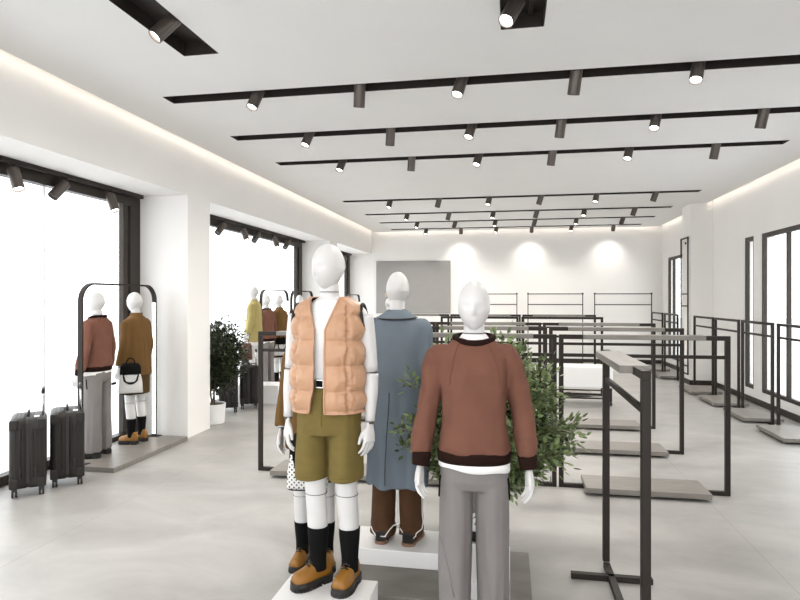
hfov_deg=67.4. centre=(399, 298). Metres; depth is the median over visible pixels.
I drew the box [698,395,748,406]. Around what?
shelf
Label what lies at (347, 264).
window
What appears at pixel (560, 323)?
shelf
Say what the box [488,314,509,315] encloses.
shelf
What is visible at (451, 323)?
shelf
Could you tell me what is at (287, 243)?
spotlight
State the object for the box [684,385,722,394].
shelf
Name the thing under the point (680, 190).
channel
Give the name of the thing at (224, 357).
potted tree
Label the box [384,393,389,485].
vent
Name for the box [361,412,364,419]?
shelf
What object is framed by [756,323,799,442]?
rack
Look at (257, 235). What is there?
spotlight
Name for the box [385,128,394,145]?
spotlight
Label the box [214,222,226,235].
spotlight
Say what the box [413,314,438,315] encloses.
shelf
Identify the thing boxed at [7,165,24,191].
spotlight
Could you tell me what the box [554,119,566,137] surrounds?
spotlight
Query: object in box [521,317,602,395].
rack
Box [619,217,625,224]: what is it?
spotlight
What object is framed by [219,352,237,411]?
suitcase
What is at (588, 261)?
wall
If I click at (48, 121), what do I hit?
wall
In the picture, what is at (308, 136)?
spotlight
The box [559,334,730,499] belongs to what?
rack
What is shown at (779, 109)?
channel
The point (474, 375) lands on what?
mannequin
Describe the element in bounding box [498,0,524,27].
spotlight
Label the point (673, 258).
window
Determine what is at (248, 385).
suitcase
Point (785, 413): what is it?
baseboard
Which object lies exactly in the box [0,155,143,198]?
track rail
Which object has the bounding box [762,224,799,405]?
window
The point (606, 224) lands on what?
channel
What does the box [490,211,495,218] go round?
spotlight
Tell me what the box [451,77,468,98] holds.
spotlight
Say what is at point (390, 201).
spotlight
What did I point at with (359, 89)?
spotlight
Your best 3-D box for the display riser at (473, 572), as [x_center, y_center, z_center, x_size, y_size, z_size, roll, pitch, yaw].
[0.475,1.600,3.532,0.340,0.100,0.520,0,0,10]
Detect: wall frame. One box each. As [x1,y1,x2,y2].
[490,293,517,316]
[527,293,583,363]
[594,293,651,363]
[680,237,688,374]
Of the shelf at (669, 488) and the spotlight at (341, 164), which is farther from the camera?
the spotlight at (341, 164)
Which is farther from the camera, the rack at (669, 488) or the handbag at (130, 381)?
the handbag at (130, 381)
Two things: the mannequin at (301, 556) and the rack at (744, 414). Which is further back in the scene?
the rack at (744, 414)
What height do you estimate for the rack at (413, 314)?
1.378 m
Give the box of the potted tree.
[210,313,251,424]
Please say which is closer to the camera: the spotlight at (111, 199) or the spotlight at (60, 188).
the spotlight at (60, 188)
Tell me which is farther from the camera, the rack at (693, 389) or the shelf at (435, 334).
the rack at (693, 389)
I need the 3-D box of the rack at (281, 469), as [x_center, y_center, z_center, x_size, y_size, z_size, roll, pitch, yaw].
[-0.702,1.011,5.792,1.430,1.378,0.400,0,0,10]
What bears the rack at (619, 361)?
on the floor
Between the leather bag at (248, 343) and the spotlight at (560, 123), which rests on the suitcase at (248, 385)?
the leather bag at (248, 343)
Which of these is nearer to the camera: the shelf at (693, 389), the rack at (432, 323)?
the rack at (432, 323)
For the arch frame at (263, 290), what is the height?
1.810 m
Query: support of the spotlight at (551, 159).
hanging from the channel at (780, 141)
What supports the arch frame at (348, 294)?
on the floor
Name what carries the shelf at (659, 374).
attached to the rack at (675, 375)
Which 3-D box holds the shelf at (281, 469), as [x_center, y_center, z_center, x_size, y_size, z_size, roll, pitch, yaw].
[-0.702,1.653,5.792,1.010,0.045,0.400,0,0,10]
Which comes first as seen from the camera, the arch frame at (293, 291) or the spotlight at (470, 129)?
the spotlight at (470, 129)
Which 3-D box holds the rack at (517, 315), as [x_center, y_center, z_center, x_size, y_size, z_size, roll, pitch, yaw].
[1.739,1.011,12.257,1.430,1.378,0.400,0,0,10]
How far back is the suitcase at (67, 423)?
5.41 m
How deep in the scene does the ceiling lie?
5.39 m
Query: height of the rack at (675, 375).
1.375 m
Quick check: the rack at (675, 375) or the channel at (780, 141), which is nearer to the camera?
the channel at (780, 141)
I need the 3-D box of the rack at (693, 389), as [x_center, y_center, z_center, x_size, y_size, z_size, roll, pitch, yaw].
[5.444,1.012,10.897,0.510,1.375,1.086,0,0,10]
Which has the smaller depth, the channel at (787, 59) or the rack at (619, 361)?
the rack at (619, 361)
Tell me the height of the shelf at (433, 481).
0.045 m
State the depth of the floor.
4.55 m
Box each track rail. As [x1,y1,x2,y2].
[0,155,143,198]
[210,214,304,242]
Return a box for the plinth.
[85,435,187,472]
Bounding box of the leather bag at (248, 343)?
[240,338,251,359]
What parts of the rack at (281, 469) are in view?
post, rail, rail, hanging rail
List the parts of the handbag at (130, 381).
loop handle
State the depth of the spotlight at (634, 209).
12.37 m
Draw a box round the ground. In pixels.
[0,315,799,472]
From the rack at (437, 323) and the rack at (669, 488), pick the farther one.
the rack at (437, 323)
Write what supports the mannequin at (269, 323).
on the floor
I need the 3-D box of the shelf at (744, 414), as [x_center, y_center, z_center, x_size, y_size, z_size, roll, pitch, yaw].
[5.013,1.653,8.546,0.510,0.045,0.810,0,0,10]
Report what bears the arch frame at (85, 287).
on the floor
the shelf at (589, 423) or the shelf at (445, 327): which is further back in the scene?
the shelf at (589, 423)
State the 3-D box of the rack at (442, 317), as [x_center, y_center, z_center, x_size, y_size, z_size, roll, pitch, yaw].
[1.434,1.012,10.870,1.400,1.375,0.400,0,0,10]
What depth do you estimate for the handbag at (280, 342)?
10.89 m
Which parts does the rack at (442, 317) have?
rail, post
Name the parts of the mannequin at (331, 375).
arm, arm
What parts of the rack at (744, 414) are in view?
post, hanging rail, rail, post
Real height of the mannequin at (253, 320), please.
1.599 m
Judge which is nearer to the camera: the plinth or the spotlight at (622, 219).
the plinth
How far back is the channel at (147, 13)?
4.22 m
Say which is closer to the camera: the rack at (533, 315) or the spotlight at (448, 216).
the rack at (533, 315)
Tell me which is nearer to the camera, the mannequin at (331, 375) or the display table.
the mannequin at (331, 375)
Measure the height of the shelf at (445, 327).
0.038 m
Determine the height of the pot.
0.360 m
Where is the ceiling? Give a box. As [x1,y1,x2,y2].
[0,0,799,231]
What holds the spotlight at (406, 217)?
hanging from the channel at (658, 206)
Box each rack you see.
[258,331,366,480]
[361,322,435,419]
[413,314,448,343]
[428,332,556,488]
[432,326,546,404]
[436,322,540,379]
[441,316,518,345]
[450,314,520,357]
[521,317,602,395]
[522,314,595,381]
[543,322,655,429]
[549,327,683,455]
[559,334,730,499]
[571,349,652,599]
[649,312,669,371]
[651,313,678,380]
[684,316,722,394]
[698,317,748,407]
[723,320,783,424]
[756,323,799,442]
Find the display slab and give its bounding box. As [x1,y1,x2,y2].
[334,551,531,599]
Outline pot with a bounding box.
[472,513,475,531]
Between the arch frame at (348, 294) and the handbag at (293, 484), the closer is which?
the handbag at (293, 484)
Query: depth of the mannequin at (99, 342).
6.19 m
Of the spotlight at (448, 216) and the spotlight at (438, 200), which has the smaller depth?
the spotlight at (438, 200)
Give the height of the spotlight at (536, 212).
0.248 m
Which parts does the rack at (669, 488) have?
post, hanging rail, rail, rail, post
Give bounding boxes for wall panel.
[376,261,450,313]
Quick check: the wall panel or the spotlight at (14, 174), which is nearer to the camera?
the spotlight at (14, 174)
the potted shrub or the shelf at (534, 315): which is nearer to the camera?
the potted shrub
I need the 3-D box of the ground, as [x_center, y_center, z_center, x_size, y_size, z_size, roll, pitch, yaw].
[2.705,1.865,14.754,80.000,0.070,90.000,0,0,10]
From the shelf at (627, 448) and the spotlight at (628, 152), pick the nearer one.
the shelf at (627, 448)
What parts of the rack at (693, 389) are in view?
post, hanging rail, rail, post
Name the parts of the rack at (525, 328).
hanging rail, rail, post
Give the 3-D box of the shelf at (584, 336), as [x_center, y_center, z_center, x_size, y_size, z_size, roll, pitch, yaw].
[2.141,0.341,5.301,1.010,0.038,0.140,0,0,10]
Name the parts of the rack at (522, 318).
post, hanging rail, rail, post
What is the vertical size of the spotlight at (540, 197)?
0.248 m
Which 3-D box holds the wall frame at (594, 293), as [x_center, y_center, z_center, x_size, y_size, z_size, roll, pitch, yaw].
[5.763,0.775,15.515,1.440,1.850,0.040,0,0,10]
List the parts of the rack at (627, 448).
post, rail, hanging rail, rail, post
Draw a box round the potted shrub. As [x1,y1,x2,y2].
[388,321,590,541]
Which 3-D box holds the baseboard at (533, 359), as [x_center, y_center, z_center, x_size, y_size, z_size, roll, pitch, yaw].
[3.002,1.653,16.316,7.740,0.095,0.020,0,0,10]
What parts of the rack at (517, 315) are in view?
rail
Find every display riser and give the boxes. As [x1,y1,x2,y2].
[272,574,377,599]
[358,526,438,569]
[471,544,509,599]
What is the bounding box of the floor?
[0,362,799,599]
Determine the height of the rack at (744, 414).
1.375 m
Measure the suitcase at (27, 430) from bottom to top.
0.906 m
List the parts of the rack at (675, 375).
post, post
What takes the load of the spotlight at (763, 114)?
hanging from the channel at (779, 109)
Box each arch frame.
[78,283,160,464]
[259,289,288,313]
[290,290,312,312]
[347,294,359,302]
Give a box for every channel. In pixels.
[109,0,217,55]
[163,55,799,103]
[230,106,799,140]
[275,140,789,164]
[343,190,700,201]
[365,206,672,214]
[379,216,654,222]
[391,224,640,229]
[500,0,546,29]
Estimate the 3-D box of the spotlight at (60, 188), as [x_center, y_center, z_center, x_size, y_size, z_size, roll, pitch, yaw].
[-3.419,-1.091,6.018,0.102,0.227,0.207,0,0,35]
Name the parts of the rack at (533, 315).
rail, post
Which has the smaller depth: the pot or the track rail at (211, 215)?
the pot
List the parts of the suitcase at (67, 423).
handle rod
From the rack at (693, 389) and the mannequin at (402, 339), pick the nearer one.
the mannequin at (402, 339)
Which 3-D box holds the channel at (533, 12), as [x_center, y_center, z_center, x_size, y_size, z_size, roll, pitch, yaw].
[0.300,-1.921,1.180,0.293,0.105,6.038,0,0,10]
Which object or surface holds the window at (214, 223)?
in the wall at (48, 121)
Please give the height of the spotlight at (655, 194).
0.248 m
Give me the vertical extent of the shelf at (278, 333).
0.038 m
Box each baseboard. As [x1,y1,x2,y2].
[526,358,661,363]
[666,362,799,422]
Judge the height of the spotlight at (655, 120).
0.245 m
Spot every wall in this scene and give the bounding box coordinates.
[0,49,371,437]
[341,225,661,359]
[662,158,799,415]
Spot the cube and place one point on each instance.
(270, 389)
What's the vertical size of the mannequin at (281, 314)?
1.715 m
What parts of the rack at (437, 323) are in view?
rail, post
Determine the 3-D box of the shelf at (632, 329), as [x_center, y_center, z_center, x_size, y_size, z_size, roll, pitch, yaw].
[2.394,0.341,6.678,1.010,0.038,0.140,0,0,10]
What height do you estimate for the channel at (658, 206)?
0.105 m
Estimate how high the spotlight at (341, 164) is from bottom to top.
0.245 m
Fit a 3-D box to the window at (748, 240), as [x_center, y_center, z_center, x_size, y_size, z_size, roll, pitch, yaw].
[5.824,0.230,9.943,0.056,2.500,0.380,0,0,10]
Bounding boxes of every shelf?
[270,459,366,480]
[276,331,286,335]
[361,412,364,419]
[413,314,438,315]
[428,471,524,488]
[433,332,532,337]
[439,326,527,329]
[450,322,525,324]
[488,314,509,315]
[533,314,584,316]
[542,389,591,395]
[558,418,639,429]
[559,322,638,325]
[568,327,664,331]
[569,440,668,455]
[581,475,712,499]
[582,334,705,339]
[596,351,649,372]
[649,365,669,370]
[651,371,676,377]
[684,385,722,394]
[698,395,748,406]
[723,407,783,421]
[756,424,799,442]
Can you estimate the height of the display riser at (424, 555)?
0.100 m
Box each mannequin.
[71,292,115,458]
[114,292,153,444]
[244,286,262,364]
[262,294,276,381]
[274,295,287,381]
[275,351,335,573]
[283,244,377,598]
[289,295,302,312]
[366,272,432,546]
[380,298,389,314]
[411,281,537,599]
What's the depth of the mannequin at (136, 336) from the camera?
6.80 m
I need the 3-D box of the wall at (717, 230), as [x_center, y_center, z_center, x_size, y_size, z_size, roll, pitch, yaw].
[4.977,-0.200,6.102,0.610,3.800,19.400,0,0,10]
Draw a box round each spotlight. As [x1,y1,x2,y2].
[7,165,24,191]
[48,179,69,200]
[105,191,119,212]
[148,12,180,42]
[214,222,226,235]
[240,227,249,241]
[246,90,264,110]
[251,231,260,242]
[272,235,279,247]
[282,239,290,249]
[301,132,314,147]
[336,159,346,172]
[353,84,365,107]
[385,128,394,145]
[386,199,392,208]
[404,213,409,220]
[407,156,415,170]
[435,198,441,207]
[445,212,451,220]
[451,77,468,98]
[452,221,457,227]
[464,123,476,140]
[472,153,483,166]
[485,196,491,205]
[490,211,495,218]
[492,220,497,226]
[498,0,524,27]
[531,219,537,226]
[533,210,539,217]
[536,195,543,204]
[547,150,556,165]
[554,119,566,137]
[567,69,582,94]
[573,218,578,225]
[581,208,586,216]
[592,193,599,202]
[611,224,615,230]
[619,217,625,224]
[623,147,633,161]
[630,207,637,215]
[649,114,661,131]
[650,191,659,201]
[689,61,705,84]
[709,143,720,159]
[754,108,770,128]
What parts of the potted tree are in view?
pot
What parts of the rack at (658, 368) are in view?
post, post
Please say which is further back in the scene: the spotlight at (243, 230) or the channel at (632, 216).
the channel at (632, 216)
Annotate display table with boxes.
[557,363,612,405]
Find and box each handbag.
[118,358,142,394]
[275,336,285,355]
[287,433,327,490]
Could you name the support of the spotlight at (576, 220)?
hanging from the channel at (632, 216)
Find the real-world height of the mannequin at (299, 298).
1.715 m
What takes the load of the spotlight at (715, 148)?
hanging from the channel at (780, 141)
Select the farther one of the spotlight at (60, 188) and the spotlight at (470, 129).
the spotlight at (470, 129)
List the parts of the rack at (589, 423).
rail, post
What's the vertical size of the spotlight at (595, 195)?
0.249 m
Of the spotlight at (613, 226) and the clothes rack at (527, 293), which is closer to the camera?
the spotlight at (613, 226)
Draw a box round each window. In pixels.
[0,161,139,487]
[210,218,301,400]
[342,253,349,296]
[668,255,679,360]
[745,236,753,388]
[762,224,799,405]
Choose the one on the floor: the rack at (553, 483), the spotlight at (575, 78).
the rack at (553, 483)
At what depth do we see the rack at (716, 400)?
9.59 m
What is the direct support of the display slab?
on the floor
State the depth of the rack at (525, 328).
6.83 m
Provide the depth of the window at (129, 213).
7.13 m
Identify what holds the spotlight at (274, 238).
hanging from the track rail at (211, 215)
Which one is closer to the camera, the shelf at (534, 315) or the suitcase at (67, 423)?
the suitcase at (67, 423)
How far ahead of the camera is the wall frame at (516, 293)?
16.00 m
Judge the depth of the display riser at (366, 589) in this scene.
3.05 m
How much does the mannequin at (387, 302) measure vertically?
1.714 m
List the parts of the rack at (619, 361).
post, rail, hanging rail, rail, post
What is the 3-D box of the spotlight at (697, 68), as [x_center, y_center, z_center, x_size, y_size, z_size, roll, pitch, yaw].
[2.372,-1.826,4.786,0.102,0.245,0.179,0,0,41]
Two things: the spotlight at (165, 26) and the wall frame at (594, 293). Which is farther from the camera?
the wall frame at (594, 293)
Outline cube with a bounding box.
[238,381,279,403]
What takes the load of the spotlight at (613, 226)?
hanging from the channel at (606, 224)
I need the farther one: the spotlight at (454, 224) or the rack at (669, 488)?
the spotlight at (454, 224)
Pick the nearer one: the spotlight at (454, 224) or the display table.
the display table
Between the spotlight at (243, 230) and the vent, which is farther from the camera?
the spotlight at (243, 230)
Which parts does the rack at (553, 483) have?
rail, hanging rail, rail, post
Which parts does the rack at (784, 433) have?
post, rail, hanging rail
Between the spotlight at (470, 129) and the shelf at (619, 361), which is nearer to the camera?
the shelf at (619, 361)
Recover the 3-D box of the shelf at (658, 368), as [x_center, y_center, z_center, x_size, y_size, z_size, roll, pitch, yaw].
[6.021,1.653,14.207,0.510,0.045,0.810,0,0,10]
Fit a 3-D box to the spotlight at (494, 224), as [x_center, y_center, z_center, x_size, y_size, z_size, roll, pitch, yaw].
[2.269,-1.824,14.311,0.102,0.249,0.163,0,0,44]
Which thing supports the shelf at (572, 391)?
attached to the rack at (522, 318)
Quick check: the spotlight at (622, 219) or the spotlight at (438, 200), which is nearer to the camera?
the spotlight at (438, 200)
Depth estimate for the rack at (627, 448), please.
6.57 m
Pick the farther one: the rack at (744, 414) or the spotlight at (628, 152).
the rack at (744, 414)
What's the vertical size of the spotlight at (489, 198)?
0.249 m
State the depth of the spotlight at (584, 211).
12.49 m
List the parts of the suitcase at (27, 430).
handle rod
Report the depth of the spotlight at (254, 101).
5.42 m
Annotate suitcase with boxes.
[9,386,46,497]
[50,382,84,487]
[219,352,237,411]
[239,349,257,408]
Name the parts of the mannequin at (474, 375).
pocket trim, pocket trim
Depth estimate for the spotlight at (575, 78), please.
4.99 m
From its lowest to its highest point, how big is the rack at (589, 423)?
1.378 m
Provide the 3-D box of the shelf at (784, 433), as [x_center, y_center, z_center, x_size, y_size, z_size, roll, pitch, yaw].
[4.792,1.653,7.336,0.510,0.045,0.810,0,0,10]
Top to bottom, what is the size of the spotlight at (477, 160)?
0.245 m
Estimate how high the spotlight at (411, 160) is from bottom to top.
0.250 m
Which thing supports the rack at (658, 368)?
on the floor
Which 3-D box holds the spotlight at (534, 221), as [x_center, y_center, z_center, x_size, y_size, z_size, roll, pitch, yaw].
[3.187,-1.824,14.198,0.102,0.248,0.167,0,0,-40]
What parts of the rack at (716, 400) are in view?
post, hanging rail, rail, post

